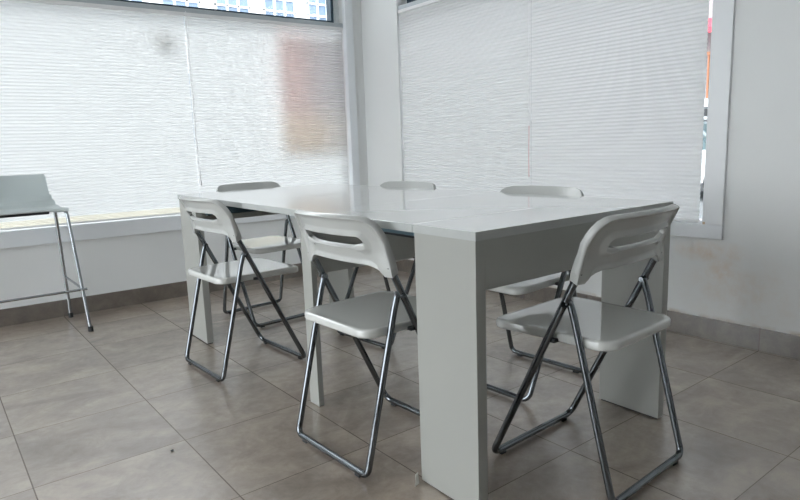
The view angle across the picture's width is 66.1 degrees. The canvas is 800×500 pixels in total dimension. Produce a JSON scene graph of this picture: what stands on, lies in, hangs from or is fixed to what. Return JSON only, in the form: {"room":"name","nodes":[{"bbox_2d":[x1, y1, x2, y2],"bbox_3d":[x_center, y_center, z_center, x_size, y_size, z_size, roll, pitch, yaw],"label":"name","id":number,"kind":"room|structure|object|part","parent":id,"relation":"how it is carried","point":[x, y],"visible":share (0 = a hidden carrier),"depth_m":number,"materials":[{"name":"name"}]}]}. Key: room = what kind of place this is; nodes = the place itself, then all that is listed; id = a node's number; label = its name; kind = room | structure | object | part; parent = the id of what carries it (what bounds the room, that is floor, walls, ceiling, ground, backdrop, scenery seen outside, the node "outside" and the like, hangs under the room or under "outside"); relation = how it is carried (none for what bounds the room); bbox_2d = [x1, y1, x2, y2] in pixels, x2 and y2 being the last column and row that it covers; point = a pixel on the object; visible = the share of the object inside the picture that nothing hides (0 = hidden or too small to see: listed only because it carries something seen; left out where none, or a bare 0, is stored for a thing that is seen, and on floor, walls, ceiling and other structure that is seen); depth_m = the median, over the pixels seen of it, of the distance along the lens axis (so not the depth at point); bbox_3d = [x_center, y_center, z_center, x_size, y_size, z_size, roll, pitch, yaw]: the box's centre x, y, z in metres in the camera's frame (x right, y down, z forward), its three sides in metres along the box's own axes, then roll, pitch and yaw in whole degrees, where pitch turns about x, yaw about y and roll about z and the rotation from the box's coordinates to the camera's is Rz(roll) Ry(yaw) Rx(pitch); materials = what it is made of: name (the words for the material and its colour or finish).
{"room":"meeting room","nodes":[
{"label":"meeting room","id":0,"kind":"room"},
{"bbox_2d":[0,0,367,308],"bbox_3d":[-2.533,-0.905,3.377,6.127,2.750,0.220,-9,12,-35],"label":"wall","id":1,"kind":"structure","parent":0,"point":[120,263],"depth_m":3.96,"materials":[{"name":"paint"}]},
{"bbox_2d":[0,0,198,230],"bbox_3d":[-2.889,-0.670,3.046,3.712,1.310,0.030,-9,12,-35],"label":"blind","id":2,"kind":"object","parent":1,"relation":"attached to","point":[95,99],"visible":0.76,"depth_m":3.78,"materials":[{"name":"fabric"}]},
{"bbox_3d":[-2.866,-0.031,3.155,3.712,0.012,0.022,-9,12,-35],"label":"rail","id":3,"kind":"part","parent":2,"relation":"part of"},
{"bbox_3d":[-2.911,-1.305,2.939,3.712,0.022,0.030,-9,12,-35],"label":"head rail","id":4,"kind":"part","parent":2,"relation":"part of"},
{"bbox_2d":[0,214,294,248],"bbox_3d":[-2.375,-0.045,3.479,5.083,0.097,0.042,-9,12,-35],"label":"trim","id":5,"kind":"structure","parent":1,"relation":"attached to","point":[45,235],"depth_m":3.82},
{"bbox_2d":[0,263,366,326],"bbox_3d":[-2.440,0.416,3.493,5.477,0.102,0.010,-9,12,-35],"label":"baseboard","id":6,"kind":"structure","parent":1,"relation":"attached to","point":[54,309],"depth_m":3.90,"materials":[{"name":"tile"}]},
{"bbox_2d":[63,0,342,27],"bbox_3d":[-2.488,-1.033,3.374,5.028,2.000,0.130,-9,12,-35],"label":"window","id":7,"kind":"structure","parent":1,"relation":"in","point":[332,20],"depth_m":4.21,"materials":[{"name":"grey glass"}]},
{"bbox_3d":[-2.532,-1.710,3.256,4.953,0.584,0.070,-9,12,-35],"label":"sash","id":8,"kind":"part","parent":7,"relation":"part of","materials":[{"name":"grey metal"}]},
{"bbox_3d":[-2.506,-1.037,3.398,5.028,2.000,0.070,-9,12,-35],"label":"frame","id":9,"kind":"part","parent":7,"relation":"part of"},
{"bbox_2d":[184,12,348,192],"bbox_3d":[-0.909,-0.981,4.468,1.198,1.310,0.030,-9,12,-35],"label":"blind","id":10,"kind":"object","parent":1,"relation":"attached to","point":[269,96],"visible":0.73,"depth_m":4.42,"materials":[{"name":"fabric"}]},
{"bbox_2d":[185,11,201,185],"bbox_3d":[-1.373,-0.995,4.086,0.016,1.130,0.016,-9,12,-37],"label":"blind cord","id":11,"kind":"object","parent":10,"relation":"hanging from","point":[185,11],"visible":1,"depth_m":4.09,"materials":[{"name":"white"}]},
{"bbox_3d":[-0.931,-1.615,4.360,1.198,0.022,0.030,-9,12,-35],"label":"head rail","id":12,"kind":"part","parent":10,"relation":"part of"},
{"bbox_2d":[341,0,359,184],"bbox_3d":[-0.388,-1.386,4.768,0.067,1.976,0.048,-9,12,-37],"label":"trim","id":13,"kind":"structure","parent":1,"relation":"attached to","point":[347,17],"depth_m":4.77,"materials":[{"name":"white paint"}]},
{"bbox_2d":[0,265,799,499],"bbox_3d":[-0.381,0.894,0.917,6.077,0.120,7.500,-9,12,-37],"label":"floor","id":14,"kind":"structure","parent":0,"point":[98,414],"depth_m":2.21,"materials":[{"name":"tile"}]},
{"bbox_2d":[0,174,93,331],"bbox_3d":[-2.065,0.032,3.374,0.521,0.871,0.447,-9,12,-37],"label":"bar stool","id":15,"kind":"object","parent":14,"relation":"on","point":[20,195],"visible":1,"depth_m":3.43,"materials":[{"name":"plastic"}]},
{"bbox_3d":[-2.046,-0.195,3.300,0.260,0.018,0.180,-9,12,-37],"label":"seat mount","id":16,"kind":"part","parent":15,"relation":"part of","materials":[{"name":"black plastic"}]},
{"bbox_3d":[-1.904,0.088,3.506,0.089,0.669,0.436,-10,13,-40],"label":"leg frame","id":17,"kind":"part","parent":15,"relation":"part of","materials":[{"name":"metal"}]},
{"bbox_3d":[-1.872,0.189,3.532,0.012,0.033,0.383,-10,13,-40],"label":"rail","id":18,"kind":"part","parent":15,"relation":"part of","materials":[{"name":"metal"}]},
{"bbox_2d":[178,196,305,381],"bbox_3d":[-0.728,0.133,2.791,0.430,0.775,0.439,-10,13,-40],"label":"folding chair","id":19,"kind":"object","parent":14,"relation":"on","point":[237,271],"visible":1,"depth_m":2.67,"materials":[{"name":"white plastic"}]},
{"bbox_3d":[-0.848,-0.139,2.647,0.130,0.182,0.439,-10,13,-40],"label":"backrest","id":20,"kind":"part","parent":19,"relation":"part of","materials":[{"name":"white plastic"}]},
{"bbox_3d":[-0.824,0.261,2.723,0.162,0.542,0.411,-10,13,-40],"label":"frame","id":21,"kind":"part","parent":19,"relation":"part of","materials":[{"name":"silver metal"}]},
{"bbox_3d":[-0.716,0.092,2.795,0.396,0.032,0.382,-10,13,-40],"label":"seat","id":22,"kind":"part","parent":19,"relation":"part of","materials":[{"name":"white plastic"}]},
{"bbox_3d":[-0.692,0.197,2.831,0.318,0.625,0.436,-10,13,-40],"label":"frame","id":23,"kind":"part","parent":19,"relation":"part of","materials":[{"name":"silver metal"}]},
{"bbox_2d":[216,182,304,327],"bbox_3d":[-0.779,0.003,3.572,0.439,0.775,0.430,-11,13,-41],"label":"folding chair","id":24,"kind":"object","parent":14,"relation":"on","point":[274,243],"visible":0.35,"depth_m":3.55,"materials":[{"name":"white plastic"}]},
{"bbox_3d":[-0.887,-0.304,3.630,0.439,0.182,0.130,-11,13,-41],"label":"backrest","id":25,"kind":"part","parent":24,"relation":"part of","materials":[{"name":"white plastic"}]},
{"bbox_3d":[-0.865,0.099,3.689,0.411,0.542,0.162,-11,13,-41],"label":"frame","id":26,"kind":"part","parent":24,"relation":"part of","materials":[{"name":"silver metal"}]},
{"bbox_3d":[-0.769,-0.035,3.553,0.382,0.032,0.396,-11,13,-41],"label":"seat","id":27,"kind":"part","parent":24,"relation":"part of","materials":[{"name":"white plastic"}]},
{"bbox_3d":[-0.747,0.076,3.551,0.436,0.625,0.318,-11,13,-41],"label":"frame","id":28,"kind":"part","parent":24,"relation":"part of","materials":[{"name":"silver metal"}]},
{"bbox_2d":[294,209,419,477],"bbox_3d":[-0.075,0.245,2.000,0.430,0.775,0.439,-10,13,-39],"label":"folding chair","id":29,"kind":"object","parent":14,"relation":"on","point":[380,313],"visible":0.95,"depth_m":1.84,"materials":[{"name":"white plastic"}]},
{"bbox_3d":[-0.197,-0.028,1.857,0.130,0.182,0.439,-10,13,-39],"label":"backrest","id":30,"kind":"part","parent":29,"relation":"part of","materials":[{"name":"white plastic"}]},
{"bbox_3d":[-0.173,0.373,1.933,0.162,0.542,0.411,-10,13,-39],"label":"frame","id":31,"kind":"part","parent":29,"relation":"part of","materials":[{"name":"silver metal"}]},
{"bbox_3d":[-0.064,0.204,2.004,0.396,0.032,0.382,-10,13,-39],"label":"seat","id":32,"kind":"part","parent":29,"relation":"part of","materials":[{"name":"white plastic"}]},
{"bbox_3d":[-0.039,0.308,2.040,0.318,0.625,0.436,-10,13,-39],"label":"frame","id":33,"kind":"part","parent":29,"relation":"part of","materials":[{"name":"silver metal"}]},
{"bbox_2d":[337,181,435,348],"bbox_3d":[-0.061,0.051,3.141,0.430,0.775,0.439,-11,13,-42],"label":"folding chair","id":34,"kind":"object","parent":14,"relation":"on","point":[408,184],"visible":0.14,"depth_m":3.17,"materials":[{"name":"white plastic"}]},
{"bbox_3d":[-0.092,0.126,3.123,0.318,0.625,0.436,-11,13,-42],"label":"frame","id":35,"kind":"part","parent":34,"relation":"part of","materials":[{"name":"silver metal"}]},
{"bbox_3d":[0.040,0.142,3.249,0.162,0.542,0.411,-11,13,-42],"label":"frame","id":36,"kind":"part","parent":34,"relation":"part of","materials":[{"name":"silver metal"}]},
{"bbox_3d":[0.035,-0.262,3.190,0.130,0.182,0.439,-11,13,-42],"label":"backrest","id":37,"kind":"part","parent":34,"relation":"part of","materials":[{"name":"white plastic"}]},
{"bbox_2d":[415,472,418,485],"bbox_3d":[0.044,0.657,1.762,0.011,0.034,0.023,5,12,34],"label":"paper scrap","id":38,"kind":"object","parent":14,"relation":"on","point":[416,474],"visible":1,"depth_m":1.76,"materials":[{"name":"white paper"}]},
{"bbox_2d":[177,183,673,499],"bbox_3d":[-0.115,0.147,2.653,0.903,0.751,2.178,-9,12,-37],"label":"table","id":39,"kind":"object","parent":14,"relation":"on","point":[464,245],"visible":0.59,"depth_m":1.74,"materials":[{"name":"white laminate"}]},
{"bbox_3d":[-1.046,0.104,3.155,0.034,0.723,0.234,-9,12,-37],"label":"leg panel","id":40,"kind":"part","parent":39,"relation":"part of","materials":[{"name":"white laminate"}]},
{"bbox_3d":[-0.327,0.242,2.284,0.022,0.694,0.066,-9,12,-37],"label":"leg","id":41,"kind":"part","parent":39,"relation":"part of","materials":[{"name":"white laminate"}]},
{"bbox_3d":[-0.365,-0.007,3.670,0.034,0.723,0.234,-9,12,-37],"label":"leg panel","id":42,"kind":"part","parent":39,"relation":"part of","materials":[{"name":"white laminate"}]},
{"bbox_3d":[-0.068,-0.072,1.897,0.030,0.022,0.925,-9,12,-37],"label":"slide rail","id":43,"kind":"part","parent":39,"relation":"part of","materials":[{"name":"metal"}]},
{"bbox_3d":[0.136,0.320,1.639,0.034,0.723,0.234,-9,12,-37],"label":"leg panel","id":44,"kind":"part","parent":39,"relation":"part of","materials":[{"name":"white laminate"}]},
{"bbox_3d":[0.816,0.209,2.154,0.034,0.723,0.234,-9,12,-37],"label":"leg panel","id":45,"kind":"part","parent":39,"relation":"part of","materials":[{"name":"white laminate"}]},
{"bbox_2d":[487,186,585,401],"bbox_3d":[0.472,0.143,2.486,0.430,0.775,0.439,-10,13,-40],"label":"folding chair","id":46,"kind":"object","parent":14,"relation":"on","point":[524,287],"visible":0.22,"depth_m":2.38,"materials":[{"name":"white plastic"}]},
{"bbox_3d":[0.441,0.218,2.470,0.318,0.625,0.436,-10,13,-40],"label":"frame","id":47,"kind":"part","parent":46,"relation":"part of","materials":[{"name":"silver metal"}]},
{"bbox_3d":[0.458,0.107,2.469,0.396,0.032,0.382,-10,13,-40],"label":"seat","id":48,"kind":"part","parent":46,"relation":"part of","materials":[{"name":"white plastic"}]},
{"bbox_3d":[0.573,-0.169,2.530,0.130,0.182,0.439,-10,13,-40],"label":"backrest","id":49,"kind":"part","parent":46,"relation":"part of","materials":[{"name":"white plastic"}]},
{"bbox_3d":[0.578,0.235,2.590,0.162,0.542,0.411,-10,13,-40],"label":"frame","id":50,"kind":"part","parent":46,"relation":"part of","materials":[{"name":"silver metal"}]},
{"bbox_2d":[492,204,682,499],"bbox_3d":[0.556,0.253,1.823,0.439,0.775,0.430,-10,13,-40],"label":"folding chair","id":51,"kind":"object","parent":14,"relation":"on","point":[603,327],"visible":1,"depth_m":1.70,"materials":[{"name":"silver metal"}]},
{"bbox_3d":[0.529,0.317,1.868,0.436,0.625,0.318,-10,13,-40],"label":"frame","id":52,"kind":"part","parent":51,"relation":"part of","materials":[{"name":"silver metal"}]},
{"bbox_3d":[0.544,0.212,1.829,0.382,0.032,0.396,-10,13,-40],"label":"seat","id":53,"kind":"part","parent":51,"relation":"part of","materials":[{"name":"white plastic"}]},
{"bbox_3d":[0.641,-0.024,1.663,0.439,0.182,0.130,-10,13,-40],"label":"backrest","id":54,"kind":"part","parent":51,"relation":"part of","materials":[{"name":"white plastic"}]},
{"bbox_3d":[0.647,0.377,1.741,0.411,0.542,0.162,-10,13,-40],"label":"frame","id":55,"kind":"part","parent":51,"relation":"part of","materials":[{"name":"silver metal"}]},
{"bbox_2d":[361,0,799,335],"bbox_3d":[1.902,-0.874,2.281,0.220,2.750,7.200,-9,12,-37],"label":"wall","id":56,"kind":"structure","parent":0,"point":[750,276],"depth_m":2.71,"materials":[{"name":"paint"}]},
{"bbox_2d":[398,0,701,222],"bbox_3d":[0.758,-1.215,3.655,0.150,1.960,2.272,-9,12,-37],"label":"window","id":57,"kind":"structure","parent":56,"relation":"in","point":[409,3],"depth_m":4.31,"materials":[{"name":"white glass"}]},
{"bbox_2d":[398,0,530,191],"bbox_3d":[0.393,-0.985,4.070,0.030,1.369,1.218,-9,12,-37],"label":"blind","id":58,"kind":"object","parent":57,"relation":"attached to","point":[466,64],"visible":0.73,"depth_m":4.00,"materials":[{"name":"fabric"}]},
{"bbox_3d":[0.370,-1.648,3.957,0.030,0.022,1.218,-9,12,-37],"label":"head rail","id":59,"kind":"part","parent":58,"relation":"part of","materials":[{"name":"white metal"}]},
{"bbox_2d":[531,0,709,222],"bbox_3d":[1.083,-0.861,3.199,0.030,1.369,1.016,-9,12,-37],"label":"blind","id":60,"kind":"object","parent":57,"relation":"attached to","point":[618,86],"visible":0.81,"depth_m":3.15,"materials":[{"name":"fabric"}]},
{"bbox_2d":[528,36,528,167],"bbox_3d":[0.748,-1.001,3.566,0.004,1.150,0.006,-9,12,-37],"label":"blind cord","id":61,"kind":"object","parent":60,"relation":"hanging from","point":[528,36],"visible":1,"depth_m":3.59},
{"bbox_3d":[1.106,-0.192,3.312,0.022,0.012,1.016,-9,12,-37],"label":"rail","id":62,"kind":"part","parent":60,"relation":"part of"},
{"bbox_2d":[396,259,799,359],"bbox_3d":[1.845,0.443,2.449,0.010,0.102,6.640,-9,12,-37],"label":"baseboard","id":63,"kind":"structure","parent":56,"relation":"attached to","point":[768,341],"depth_m":2.87,"materials":[{"name":"tile"}]},
{"bbox_2d":[670,221,723,239],"bbox_3d":[0.750,-0.212,3.746,0.034,0.066,2.382,-9,12,-37],"label":"trim","id":64,"kind":"structure","parent":56,"relation":"attached to","point":[687,229],"depth_m":2.90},
{"bbox_2d":[702,0,735,225],"bbox_3d":[1.424,-1.099,2.684,0.046,1.990,0.092,-9,12,-37],"label":"trim","id":65,"kind":"structure","parent":56,"relation":"attached to","point":[723,11],"depth_m":2.75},
{"label":"outside","id":66,"kind":"structure","parent":0,"visible":0},
{"bbox_2d":[4,189,703,230],"bbox_3d":[-0.657,-0.307,9.063,70.000,0.140,65.000,-9,12,-37],"label":"ground","id":67,"kind":"structure","parent":66,"point":[700,189],"depth_m":10.58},
{"bbox_2d":[132,0,326,192],"bbox_3d":[-11.848,-5.155,16.787,23.000,7.600,8.080,-9,12,-37],"label":"apartment building","id":68,"kind":"structure","parent":67,"relation":"on","point":[309,9],"depth_m":17.71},
{"bbox_2d":[160,0,200,7],"bbox_3d":[-5.807,-6.929,16.159,1.060,2.090,0.039,-9,12,-37],"label":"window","id":69,"kind":"structure","parent":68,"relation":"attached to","point":[192,3],"depth_m":16.29,"materials":[{"name":"clear glass"}]},
{"bbox_2d":[214,0,250,12],"bbox_3d":[-4.667,-7.118,17.035,1.060,2.090,0.039,-9,12,-37],"label":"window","id":70,"kind":"structure","parent":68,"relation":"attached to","point":[231,5],"depth_m":17.12,"materials":[{"name":"glass"}]},
{"bbox_2d":[262,0,295,16],"bbox_3d":[-3.527,-7.306,17.911,1.060,2.090,0.039,-9,12,-37],"label":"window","id":71,"kind":"structure","parent":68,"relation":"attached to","point":[270,7],"depth_m":17.97,"materials":[{"name":"glass"}]},
{"bbox_2d":[306,0,326,19],"bbox_3d":[-2.388,-7.495,18.788,1.060,2.090,0.039,-9,12,-37],"label":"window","id":72,"kind":"structure","parent":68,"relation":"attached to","point":[315,9],"depth_m":18.69,"materials":[{"name":"glass"}]},
{"bbox_2d":[531,0,712,188],"bbox_3d":[10.610,-5.743,11.440,8.000,9.000,26.000,-9,12,-37],"label":"apartment building","id":73,"kind":"structure","parent":67,"relation":"on","point":[710,1],"depth_m":12.39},
{"bbox_3d":[5.288,-3.400,12.306,0.070,0.860,3.400,-9,12,-37],"label":"railing","id":74,"kind":"part","parent":73,"relation":"part of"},
{"bbox_2d":[708,18,711,31],"bbox_3d":[5.890,-4.405,12.126,0.900,0.420,2.200,-9,12,-37],"label":"awning","id":75,"kind":"object","parent":73,"relation":"attached to","point":[710,19],"visible":0.07,"depth_m":11.69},
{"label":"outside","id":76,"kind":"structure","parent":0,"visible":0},
{"bbox_2d":[699,191,703,218],"bbox_3d":[10.395,0.444,1.880,6.100,0.019,40.000,-9,12,-37],"label":"road","id":77,"kind":"structure","parent":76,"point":[701,192],"depth_m":9.76,"materials":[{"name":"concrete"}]},
{"bbox_2d":[701,117,706,188],"bbox_3d":[5.170,-1.750,11.516,1.814,1.440,4.150,-9,12,-37],"label":"car","id":78,"kind":"object","parent":77,"relation":"on","point":[705,118],"visible":0.02,"depth_m":10.37,"materials":[{"name":"white paint"}]}
]}

